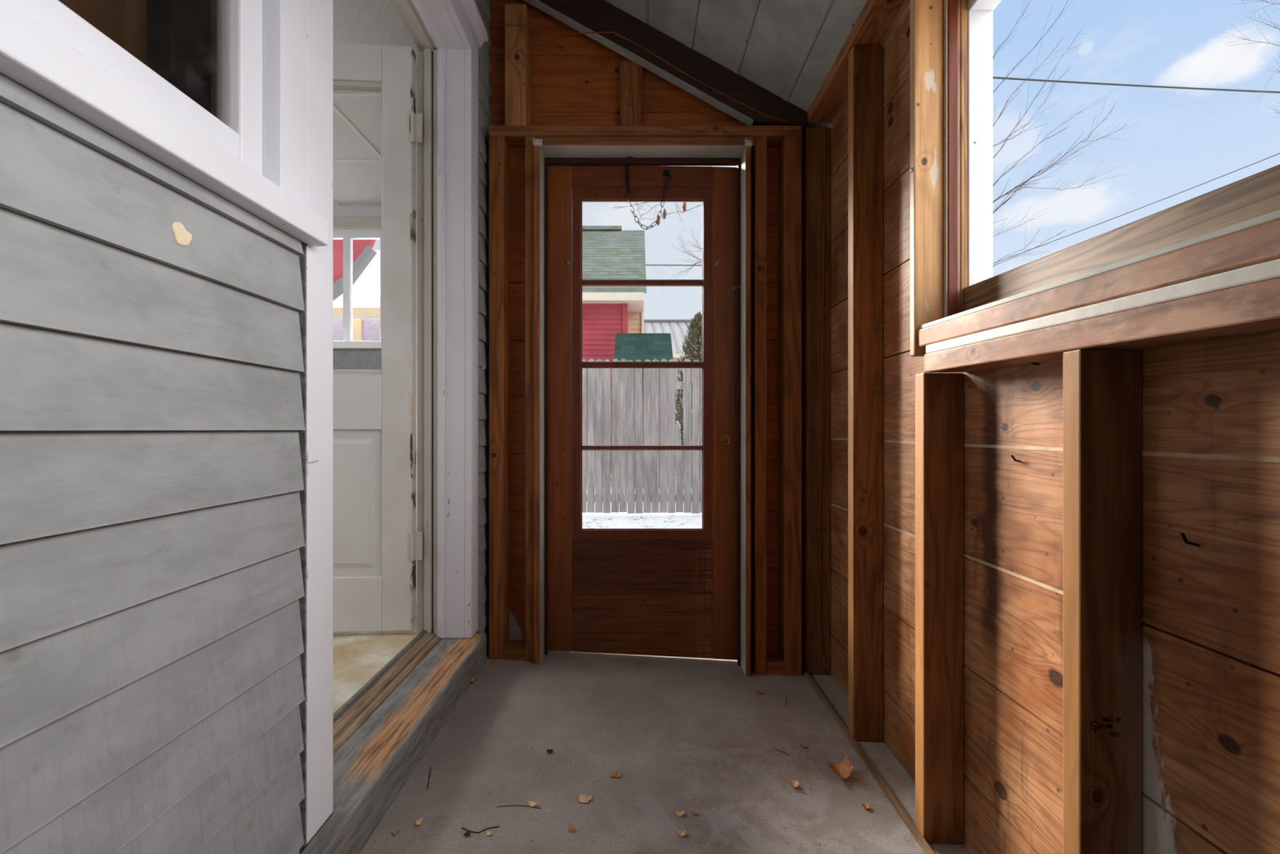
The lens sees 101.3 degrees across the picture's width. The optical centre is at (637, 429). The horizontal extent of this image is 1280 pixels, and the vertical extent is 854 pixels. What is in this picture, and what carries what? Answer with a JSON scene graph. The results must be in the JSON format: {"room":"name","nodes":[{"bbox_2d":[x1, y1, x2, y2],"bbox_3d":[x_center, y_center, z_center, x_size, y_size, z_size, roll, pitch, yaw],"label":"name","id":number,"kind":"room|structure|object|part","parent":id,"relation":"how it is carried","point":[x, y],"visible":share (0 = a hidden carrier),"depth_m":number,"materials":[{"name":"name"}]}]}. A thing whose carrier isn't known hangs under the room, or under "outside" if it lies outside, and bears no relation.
{"room":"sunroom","nodes":[
{"label":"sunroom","id":0,"kind":"room"},
{"bbox_2d":[0,0,491,853],"bbox_3d":[-0.696,-0.590,0.650,0.208,3.180,3.300,0,0,0],"label":"wall","id":1,"kind":"structure","parent":0,"point":[152,537],"depth_m":0.64,"materials":[{"name":"grey paint"}]},
{"bbox_2d":[0,0,328,246],"bbox_3d":[-0.632,-0.892,-0.019,0.135,1.116,1.962,0,0,0],"label":"window","id":2,"kind":"structure","parent":1,"relation":"in","point":[214,91],"depth_m":0.73,"materials":[{"name":"white paint"}]},
{"bbox_3d":[-0.638,-0.425,0.061,0.034,0.074,1.522,0,0,0],"label":"sash rail","id":3,"kind":"part","parent":2,"relation":"part of","materials":[{"name":"white paint"}]},
{"bbox_3d":[-0.639,-0.927,0.063,0.004,0.945,1.526,0,0,0],"label":"pane","id":4,"kind":"part","parent":2,"relation":"part of","materials":[{"name":"clear glass"}]},
{"bbox_3d":[-0.614,-0.918,0.916,0.032,1.064,0.070,0,0,0],"label":"casing","id":5,"kind":"part","parent":2,"relation":"part of","materials":[{"name":"white paint"}]},
{"bbox_2d":[171,222,191,245],"bbox_3d":[-0.597,-0.255,0.688,0.009,0.031,0.030,0,0,0],"label":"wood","id":6,"kind":"object","parent":1,"relation":"attached to","point":[182,237],"visible":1,"depth_m":0.68,"materials":[{"name":"beige wood"}]},
{"bbox_2d":[333,42,422,631],"bbox_3d":[-1.212,-0.324,1.853,0.896,2.072,0.056,0,0,-3],"label":"door","id":7,"kind":"structure","parent":1,"relation":"in","point":[377,544],"depth_m":1.86,"materials":[{"name":"paint"}]},
{"bbox_3d":[-1.230,-1.296,1.858,0.652,0.127,0.044,0,0,-4],"label":"rail","id":8,"kind":"part","parent":7,"relation":"part of","materials":[{"name":"white paint"}]},
{"bbox_3d":[-1.230,0.261,1.854,0.652,0.522,0.027,0,0,-3],"label":"panel","id":9,"kind":"part","parent":7,"relation":"part of","materials":[{"name":"white paint"}]},
{"bbox_3d":[-1.230,-0.097,1.858,0.652,0.193,0.044,0,0,-4],"label":"lock rail","id":10,"kind":"part","parent":7,"relation":"part of","materials":[{"name":"white paint"}]},
{"bbox_3d":[-1.230,0.617,1.858,0.652,0.190,0.044,0,0,-4],"label":"rail","id":11,"kind":"part","parent":7,"relation":"part of","materials":[{"name":"white paint"}]},
{"bbox_2d":[297,0,488,846],"bbox_3d":[-0.681,-0.367,1.458,0.237,2.238,1.055,0,0,0],"label":"door frame","id":12,"kind":"structure","parent":1,"relation":"attached to","point":[447,79],"depth_m":1.89,"materials":[{"name":"white paint"}]},
{"bbox_3d":[-0.599,-1.453,1.506,0.047,0.026,0.944,0,0,0],"label":"bed moulding","id":13,"kind":"part","parent":12,"relation":"part of","materials":[{"name":"white paint"}]},
{"bbox_2d":[333,67,417,594],"bbox_3d":[-2.300,-0.600,2.400,3.000,3.000,3.100,0,0,0],"label":"wall","id":14,"kind":"structure","parent":0,"point":[344,211],"depth_m":3.74,"materials":[{"name":"paint"}]},
{"bbox_2d":[333,217,381,369],"bbox_3d":[-2.220,-0.963,3.735,0.860,1.085,0.110,0,0,0],"label":"window","id":15,"kind":"structure","parent":14,"relation":"in","point":[348,354],"depth_m":3.71,"materials":[{"name":"paint"}]},
{"bbox_3d":[-2.170,-1.400,3.770,0.760,0.060,0.040,0,0,0],"label":"sash rail","id":16,"kind":"part","parent":15,"relation":"part of","materials":[{"name":"white paint"}]},
{"bbox_3d":[-2.210,-1.468,3.728,0.840,0.075,0.025,0,0,0],"label":"head casing","id":17,"kind":"part","parent":15,"relation":"part of","materials":[{"name":"paint"}]},
{"bbox_2d":[333,0,418,205],"bbox_3d":[-2.250,-1.626,2.415,2.900,0.068,2.890,0,0,0],"label":"ceiling","id":18,"kind":"structure","parent":0,"point":[357,114],"depth_m":2.67,"materials":[{"name":"paint"}]},
{"bbox_2d":[333,594,422,713],"bbox_3d":[-2.238,0.764,2.415,2.924,0.072,2.890,0,0,0],"label":"floor","id":19,"kind":"structure","parent":0,"point":[357,655],"depth_m":1.70,"materials":[{"name":"plastic"}]},
{"bbox_2d":[333,629,441,754],"bbox_3d":[-0.740,0.761,1.464,0.072,0.078,0.865,0,0,0],"label":"threshold","id":20,"kind":"object","parent":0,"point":[351,715],"visible":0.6,"depth_m":1.49,"materials":[{"name":"wood"}]},
{"bbox_2d":[488,0,806,666],"bbox_3d":[0.090,-0.540,2.151,1.420,3.120,0.039,0,0,0],"label":"wall","id":21,"kind":"structure","parent":0,"point":[575,78],"depth_m":2.13,"materials":[{"name":"brown wood"}]},
{"bbox_2d":[533,137,542,146],"bbox_3d":[-0.381,-1.098,2.006,0.032,0.028,0.018,0,0,0],"label":"clip","id":22,"kind":"object","parent":21,"relation":"attached to","point":[536,143],"visible":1,"depth_m":2.01,"materials":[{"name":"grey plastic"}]},
{"bbox_2d":[547,165,737,659],"bbox_3d":[0.018,-0.069,2.133,0.778,2.010,0.060,0,0,0],"label":"door","id":23,"kind":"structure","parent":21,"relation":"in","point":[661,592],"depth_m":2.13,"materials":[{"name":"brown wood"}]},
{"bbox_3d":[0.019,0.429,2.147,0.497,0.041,0.031,0,0,0],"label":"sash rail","id":24,"kind":"part","parent":23,"relation":"part of","materials":[{"name":"brown wood"}]},
{"bbox_3d":[0.019,-0.960,2.147,0.497,0.048,0.031,0,0,0],"label":"sash rail","id":25,"kind":"part","parent":23,"relation":"part of","materials":[{"name":"brown wood"}]},
{"bbox_3d":[0.020,0.691,2.148,0.573,0.481,0.030,0,0,0],"label":"kick panel","id":26,"kind":"part","parent":23,"relation":"part of","materials":[{"name":"brown wood"}]},
{"bbox_3d":[0.020,-1.030,2.147,0.573,0.089,0.032,0,0,0],"label":"rail","id":27,"kind":"part","parent":23,"relation":"part of","materials":[{"name":"brown wood"}]},
{"bbox_2d":[533,141,751,675],"bbox_3d":[0.019,-0.080,2.091,0.834,2.054,0.153,0,0,0],"label":"door frame","id":28,"kind":"structure","parent":21,"relation":"attached to","point":[551,153],"depth_m":2.05,"materials":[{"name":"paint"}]},
{"bbox_2d":[535,136,754,151],"bbox_3d":[0.029,-1.124,2.085,0.854,0.033,0.086,0,0,0],"label":"wall plate","id":29,"kind":"object","parent":21,"relation":"attached to","point":[543,138],"visible":0.36,"depth_m":2.04,"materials":[{"name":"brown wood"}]},
{"bbox_2d":[488,125,801,147],"bbox_3d":[0.030,-1.161,2.083,1.217,0.040,0.090,0,0,0],"label":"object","id":30,"kind":"object","parent":21,"relation":"attached to","point":[514,135],"visible":0.49,"depth_m":2.04,"materials":[{"name":"brown wood"}]},
{"bbox_2d":[505,4,530,125],"bbox_3d":[-0.475,-1.419,2.086,0.084,0.475,0.084,0,0,0],"label":"stud","id":31,"kind":"object","parent":30,"relation":"on","point":[517,38],"visible":0.76,"depth_m":2.04,"materials":[{"name":"brown wood"}]},
{"bbox_2d":[619,61,641,125],"bbox_3d":[-0.026,-1.324,2.109,0.087,0.283,0.042,0,0,0],"label":"stud","id":32,"kind":"object","parent":30,"relation":"on","point":[630,73],"visible":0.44,"depth_m":2.09,"materials":[{"name":"brown wood"}]},
{"bbox_2d":[625,156,671,230],"bbox_3d":[0.043,-0.952,2.114,0.188,0.301,0.029,0,0,-1],"label":"chain","id":33,"kind":"object","parent":21,"relation":"attached to","point":[665,172],"visible":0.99,"depth_m":2.11,"materials":[{"name":"metal"}]},
{"bbox_2d":[745,137,751,146],"bbox_3d":[0.424,-1.096,2.006,0.024,0.028,0.018,0,0,0],"label":"clip","id":34,"kind":"object","parent":21,"relation":"attached to","point":[748,142],"visible":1,"depth_m":2.00,"materials":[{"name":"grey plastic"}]},
{"bbox_2d":[359,648,971,853],"bbox_3d":[0.040,0.986,0.600,1.520,0.204,3.200,0,0,0],"label":"floor","id":35,"kind":"structure","parent":0,"point":[686,734],"depth_m":1.43,"materials":[{"name":"grey concrete"}]},
{"bbox_2d":[301,633,486,853],"bbox_3d":[-0.631,0.826,1.482,0.148,0.148,1.105,0,0,0],"label":"step","id":36,"kind":"structure","parent":35,"relation":"on","point":[371,767],"depth_m":1.29,"materials":[{"name":"paint"}]},
{"bbox_2d":[392,828,401,834],"bbox_3d":[-0.533,0.889,1.162,0.016,0.006,0.014,0,0,0],"label":"chip","id":37,"kind":"object","parent":35,"relation":"on","point":[397,831],"visible":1,"depth_m":1.16,"materials":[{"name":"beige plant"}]},
{"bbox_2d":[415,817,423,825],"bbox_3d":[-0.496,0.892,1.194,0.015,0.005,0.022,0,0,0],"label":"chip","id":38,"kind":"object","parent":35,"relation":"on","point":[418,821],"visible":1,"depth_m":1.20,"materials":[{"name":"beige wood"}]},
{"bbox_2d":[426,766,431,788],"bbox_3d":[-0.535,0.893,1.348,0.004,0.004,0.083,0,0,-16],"label":"twig","id":39,"kind":"object","parent":35,"relation":"on","point":[431,766],"visible":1,"depth_m":1.34,"materials":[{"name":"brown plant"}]},
{"bbox_2d":[463,831,471,836],"bbox_3d":[-0.378,0.898,1.167,0.015,0.006,0.015,0,0,0],"label":"crumb","id":40,"kind":"object","parent":35,"relation":"on","point":[467,833],"visible":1,"depth_m":1.17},
{"bbox_2d":[470,676,478,682],"bbox_3d":[-0.576,0.879,1.849,0.036,0.021,0.036,0,0,27],"label":"leaf","id":41,"kind":"object","parent":35,"relation":"on","point":[473,680],"visible":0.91,"depth_m":1.85,"materials":[{"name":"brown plant"}]},
{"bbox_2d":[461,826,499,833],"bbox_3d":[-0.355,0.903,1.184,0.084,0.007,0.019,0,0,-7],"label":"twig","id":42,"kind":"object","parent":35,"relation":"on","point":[494,826],"visible":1,"depth_m":1.18,"materials":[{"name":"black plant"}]},
{"bbox_2d":[488,136,509,658],"bbox_3d":[-0.548,-0.124,2.084,0.059,2.033,0.088,0,0,0],"label":"stud","id":43,"kind":"object","parent":35,"relation":"on","point":[499,149],"visible":0.89,"depth_m":2.04,"materials":[{"name":"brown wood"}]},
{"bbox_2d":[504,640,524,660],"bbox_3d":[-0.478,0.876,2.084,0.081,0.047,0.088,0,0,0],"label":"plate","id":44,"kind":"object","parent":35,"relation":"on","point":[514,650],"visible":0.76,"depth_m":2.04,"materials":[{"name":"brown wood"}]},
{"bbox_2d":[497,804,540,808],"bbox_3d":[-0.285,0.907,1.263,0.105,0.007,0.008,0,0,-1],"label":"twig","id":45,"kind":"object","parent":35,"relation":"on","point":[508,805],"visible":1,"depth_m":1.26,"materials":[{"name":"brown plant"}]},
{"bbox_2d":[524,136,535,660],"bbox_3d":[-0.418,-0.120,2.084,0.038,2.041,0.088,0,0,0],"label":"stud","id":46,"kind":"object","parent":35,"relation":"on","point":[529,147],"visible":0.6,"depth_m":2.04,"materials":[{"name":"brown wood"}]},
{"bbox_2d":[528,800,537,806],"bbox_3d":[-0.254,0.903,1.270,0.024,0.009,0.018,0,0,0],"label":"chip","id":47,"kind":"object","parent":35,"relation":"on","point":[531,803],"visible":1,"depth_m":1.27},
{"bbox_2d":[568,823,575,831],"bbox_3d":[-0.150,0.910,1.201,0.015,0.007,0.021,0,0,-32],"label":"chip","id":48,"kind":"object","parent":35,"relation":"on","point":[571,828],"visible":1,"depth_m":1.20,"materials":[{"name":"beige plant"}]},
{"bbox_2d":[577,793,591,803],"bbox_3d":[-0.129,0.913,1.300,0.034,0.003,0.033,0,0,0],"label":"leaf","id":49,"kind":"object","parent":35,"relation":"on","point":[585,797],"visible":1,"depth_m":1.30,"materials":[{"name":"brown plant"}]},
{"bbox_2d":[610,769,622,777],"bbox_3d":[-0.057,0.917,1.399,0.032,0.004,0.029,0,0,0],"label":"leaf","id":50,"kind":"object","parent":35,"relation":"on","point":[615,774],"visible":1,"depth_m":1.40,"materials":[{"name":"brown plant"}]},
{"bbox_2d":[675,809,684,816],"bbox_3d":[0.103,0.923,1.263,0.020,0.008,0.017,0,0,17],"label":"chip","id":51,"kind":"object","parent":35,"relation":"on","point":[678,813],"visible":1,"depth_m":1.26,"materials":[{"name":"beige wood"}]},
{"bbox_2d":[675,828,686,835],"bbox_3d":[0.100,0.922,1.203,0.023,0.010,0.017,0,0,0],"label":"chip","id":52,"kind":"object","parent":35,"relation":"on","point":[680,833],"visible":1,"depth_m":1.20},
{"bbox_2d":[690,808,697,813],"bbox_3d":[0.137,0.925,1.273,0.017,0.007,0.013,0,0,22],"label":"chip","id":53,"kind":"object","parent":35,"relation":"on","point":[693,811],"visible":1,"depth_m":1.27,"materials":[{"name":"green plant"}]},
{"bbox_2d":[751,136,766,673],"bbox_3d":[0.479,-0.095,2.084,0.047,2.091,0.088,0,0,0],"label":"stud","id":54,"kind":"object","parent":35,"relation":"on","point":[758,153],"visible":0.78,"depth_m":2.04,"materials":[{"name":"brown wood"}]},
{"bbox_2d":[766,653,784,675],"bbox_3d":[0.538,0.930,2.084,0.069,0.050,0.088,0,0,0],"label":"plate","id":55,"kind":"object","parent":35,"relation":"on","point":[775,663],"visible":0.76,"depth_m":2.04,"materials":[{"name":"brown wood"}]},
{"bbox_2d":[778,136,801,675],"bbox_3d":[0.606,-0.092,2.084,0.066,2.098,0.088,0,0,0],"label":"stud","id":56,"kind":"object","parent":35,"relation":"on","point":[790,148],"visible":0.89,"depth_m":2.04,"materials":[{"name":"brown wood"}]},
{"bbox_2d":[787,779,799,786],"bbox_3d":[0.414,0.938,1.392,0.029,0.013,0.029,0,0,0],"label":"leaf","id":57,"kind":"object","parent":35,"relation":"on","point":[793,783],"visible":1,"depth_m":1.39,"materials":[{"name":"brown plant"}]},
{"bbox_2d":[804,127,830,674],"bbox_3d":[0.712,-0.112,2.080,0.094,2.150,0.039,0,0,0],"label":"stud","id":58,"kind":"object","parent":35,"relation":"on","point":[815,663],"visible":0.89,"depth_m":2.06,"materials":[{"name":"brown wood"}]},
{"bbox_2d":[827,754,853,778],"bbox_3d":[0.556,0.931,1.445,0.071,0.044,0.068,0,0,0],"label":"leaf","id":59,"kind":"object","parent":35,"relation":"on","point":[843,770],"visible":1,"depth_m":1.45,"materials":[{"name":"brown plant"}]},
{"bbox_2d":[861,802,869,808],"bbox_3d":[0.577,0.950,1.328,0.020,0.006,0.022,0,0,0],"label":"leaf","id":60,"kind":"object","parent":35,"relation":"on","point":[864,805],"visible":1,"depth_m":1.33,"materials":[{"name":"orange plant"}]},
{"bbox_2d":[848,44,883,741],"bbox_3d":[0.712,-0.112,1.640,0.094,2.150,0.042,0,0,0],"label":"stud","id":61,"kind":"object","parent":35,"relation":"on","point":[865,62],"visible":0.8,"depth_m":1.62,"materials":[{"name":"brown wood"}]},
{"bbox_2d":[804,671,934,853],"bbox_3d":[0.657,0.954,0.525,0.013,0.014,3.050,0,0,0],"label":"plate","id":62,"kind":"object","parent":35,"relation":"on","point":[902,813],"visible":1,"depth_m":1.44,"materials":[{"name":"brown wood"}]},
{"bbox_2d":[915,373,963,843],"bbox_3d":[0.712,0.416,1.240,0.094,1.095,0.040,0,0,0],"label":"stud","id":63,"kind":"object","parent":35,"relation":"on","point":[939,397],"visible":0.99,"depth_m":1.22,"materials":[{"name":"brown wood"}]},
{"bbox_2d":[1062,349,1142,853],"bbox_3d":[0.712,0.421,0.804,0.094,1.084,0.036,0,0,0],"label":"stud","id":64,"kind":"object","parent":35,"relation":"on","point":[1102,388],"visible":1,"depth_m":0.79,"materials":[{"name":"brown wood"}]},
{"bbox_2d":[604,0,910,129],"bbox_3d":[0.050,-1.607,0.650,1.700,0.964,3.300,0,0,0],"label":"ceiling","id":65,"kind":"structure","parent":0,"point":[787,48],"depth_m":1.85,"materials":[{"name":"grey paint"}]},
{"bbox_2d":[523,0,805,131],"bbox_3d":[0.028,-1.555,2.064,1.255,0.744,0.044,0,0,0],"label":"rafter","id":66,"kind":"object","parent":65,"relation":"attached to","point":[582,15],"visible":0.81,"depth_m":2.04,"materials":[{"name":"brown wood"}]},
{"bbox_2d":[500,24,788,122],"bbox_3d":[0.028,-1.382,2.038,1.119,0.379,0.004,0,0,0],"label":"cord","id":67,"kind":"object","parent":66,"relation":"attached to","point":[500,24],"visible":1,"depth_m":2.04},
{"bbox_2d":[830,6,1279,853],"bbox_3d":[0.773,-0.094,0.585,0.027,2.304,3.170,0,0,0],"label":"wall","id":68,"kind":"structure","parent":0,"point":[1211,408],"depth_m":0.96,"materials":[{"name":"brown wood"}]},
{"bbox_2d":[808,0,910,124],"bbox_3d":[0.710,-1.208,0.528,0.098,0.053,3.016,0,0,0],"label":"wall plate","id":69,"kind":"object","parent":68,"relation":"attached to","point":[877,19],"visible":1,"depth_m":1.62,"materials":[{"name":"brown wood"}]},
{"bbox_2d":[1010,454,1020,462],"bbox_3d":[0.752,0.058,1.043,0.018,0.015,0.006,0,0,7],"label":"nail","id":70,"kind":"object","parent":68,"relation":"attached to","point":[1011,455],"visible":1,"depth_m":1.04,"materials":[{"name":"metal"}]},
{"bbox_2d":[1030,361,1039,365],"bbox_3d":[0.748,-0.125,0.990,0.029,0.007,0.007,0,0,-30],"label":"nail","id":71,"kind":"object","parent":68,"relation":"attached to","point":[1031,362],"visible":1,"depth_m":0.99,"materials":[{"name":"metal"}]},
{"bbox_2d":[910,0,1279,372],"bbox_3d":[0.756,-0.632,0.145,0.188,1.110,2.290,0,0,0],"label":"window","id":72,"kind":"structure","parent":68,"relation":"in","point":[955,293],"depth_m":0.95,"materials":[{"name":"brown wood"}]},
{"bbox_3d":[0.712,-0.136,0.110,0.094,0.119,2.220,0,0,0],"label":"window rail","id":73,"kind":"part","parent":72,"relation":"part of","materials":[{"name":"brown wood"}]},
{"bbox_3d":[0.795,-0.266,0.131,0.034,0.145,2.261,0,0,0],"label":"sash rail","id":74,"kind":"part","parent":72,"relation":"part of","materials":[{"name":"brown wood"}]},
{"bbox_2d":[1180,533,1199,546],"bbox_3d":[0.748,0.149,0.712,0.026,0.019,0.008,0,0,-5],"label":"nail","id":75,"kind":"object","parent":68,"relation":"attached to","point":[1183,535],"visible":1,"depth_m":0.71,"materials":[{"name":"metal"}]},
{"label":"outside","id":76,"kind":"structure","parent":0,"visible":0},
{"bbox_2d":[582,472,702,528],"bbox_3d":[0.000,1.160,15.000,80.000,0.300,90.000,0,0,0],"label":"ground","id":77,"kind":"structure","parent":76,"point":[589,520],"depth_m":5.83,"materials":[{"name":"white snow"}]},
{"bbox_2d":[333,239,380,341],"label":"window","id":78,"kind":"structure","parent":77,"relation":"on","point":[366,260],"depth_m":12.25,"materials":[{"name":"clear glass"}]},
{"bbox_3d":[-6.600,-0.788,12.275,0.300,3.596,0.050,0,0,0],"label":"door panel","id":79,"kind":"part","parent":78,"relation":"part of","materials":[{"name":"beige paint"}]},
{"bbox_2d":[582,226,646,473],"bbox_3d":[-1.200,-2.380,15.015,2.800,6.780,6.770,0,0,0],"label":"house","id":80,"kind":"structure","parent":77,"relation":"on","point":[608,252],"depth_m":12.24,"materials":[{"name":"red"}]},
{"bbox_2d":[582,358,702,513],"bbox_3d":[0.500,0.085,6.284,7.800,1.851,0.153,0,0,0],"label":"picket fence","id":81,"kind":"object","parent":77,"relation":"on","point":[640,492],"visible":0.16,"depth_m":6.21,"materials":[{"name":"grey wood"}]},
{"bbox_3d":[0.500,0.815,6.251,7.800,0.090,0.038,0,0,0],"label":"fence rail","id":82,"kind":"part","parent":81,"relation":"part of","materials":[{"name":"grey wood"}]},
{"bbox_3d":[0.500,-0.526,6.251,7.800,0.090,0.038,0,0,0],"label":"fence rail","id":83,"kind":"part","parent":81,"relation":"part of","materials":[{"name":"grey wood"}]},
{"bbox_2d":[613,333,673,487],"bbox_3d":[0.122,-0.522,10.097,1.170,3.063,2.206,0,0,0],"label":"shed","id":84,"kind":"object","parent":77,"relation":"on","point":[633,347],"visible":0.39,"depth_m":10.37,"materials":[{"name":"green"}]},
{"bbox_2d":[609,201,701,226],"bbox_3d":[0.688,-0.894,4.225,1.824,3.811,0.363,0,0,0],"label":"bare tree","id":85,"kind":"object","parent":77,"relation":"on","point":[684,206],"visible":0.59,"depth_m":4.20,"materials":[{"name":"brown plant"}]},
{"bbox_2d":[644,319,698,454],"bbox_3d":[3.350,-1.997,22.475,7.300,6.014,7.050,0,0,0],"label":"barn","id":86,"kind":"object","parent":77,"relation":"on","point":[677,327],"visible":0.15,"depth_m":22.32,"materials":[{"name":"beige paint"}]},
{"bbox_2d":[667,218,702,277],"bbox_3d":[2.135,-2.745,15.073,2.829,7.511,0.909,0,0,0],"label":"bare tree","id":87,"kind":"object","parent":77,"relation":"on","point":[691,268],"visible":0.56,"depth_m":14.97,"materials":[{"name":"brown plant"}]},
{"bbox_2d":[675,311,702,479],"bbox_3d":[0.921,-0.352,7.600,1.094,2.725,1.128,0,0,0],"label":"evergreen","id":88,"kind":"object","parent":77,"relation":"on","point":[695,328],"visible":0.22,"depth_m":7.43,"materials":[{"name":"green plant"}]},
{"bbox_2d":[992,0,1137,267],"bbox_3d":[5.314,-3.243,7.451,3.949,8.516,0.615,0,0,0],"label":"bare tree","id":89,"kind":"object","parent":77,"relation":"on","point":[1018,123],"visible":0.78,"depth_m":7.49,"materials":[{"name":"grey plant"}]},
{"bbox_2d":[1220,0,1279,118],"bbox_3d":[12.210,-4.993,9.517,3.219,12.016,0.672,0,0,0],"label":"bare tree","id":90,"kind":"object","parent":77,"relation":"on","point":[1260,0],"visible":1,"depth_m":9.54,"materials":[{"name":"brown plant"}]},
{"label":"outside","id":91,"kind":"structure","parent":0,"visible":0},
{"bbox_2d":[992,76,1279,93],"bbox_3d":[9.285,-6.619,9.998,11.906,0.651,0.031,0,0,0],"label":"cable","id":92,"kind":"object","parent":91,"point":[994,77],"visible":0.6,"depth_m":9.99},
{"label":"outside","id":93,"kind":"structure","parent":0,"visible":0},
{"bbox_2d":[992,153,1279,263],"bbox_3d":[9.905,-4.503,11.499,7.419,1.787,0.015,0,0,42],"label":"cable","id":94,"kind":"object","parent":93,"point":[1277,153],"visible":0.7,"depth_m":10.88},
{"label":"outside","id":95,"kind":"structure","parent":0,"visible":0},
{"bbox_2d":[645,264,702,266],"bbox_3d":[2.095,-6.918,21.998,20.953,0.139,0.040,0,0,0],"label":"cable","id":96,"kind":"object","parent":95,"point":[646,264],"visible":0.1,"depth_m":21.99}
]}

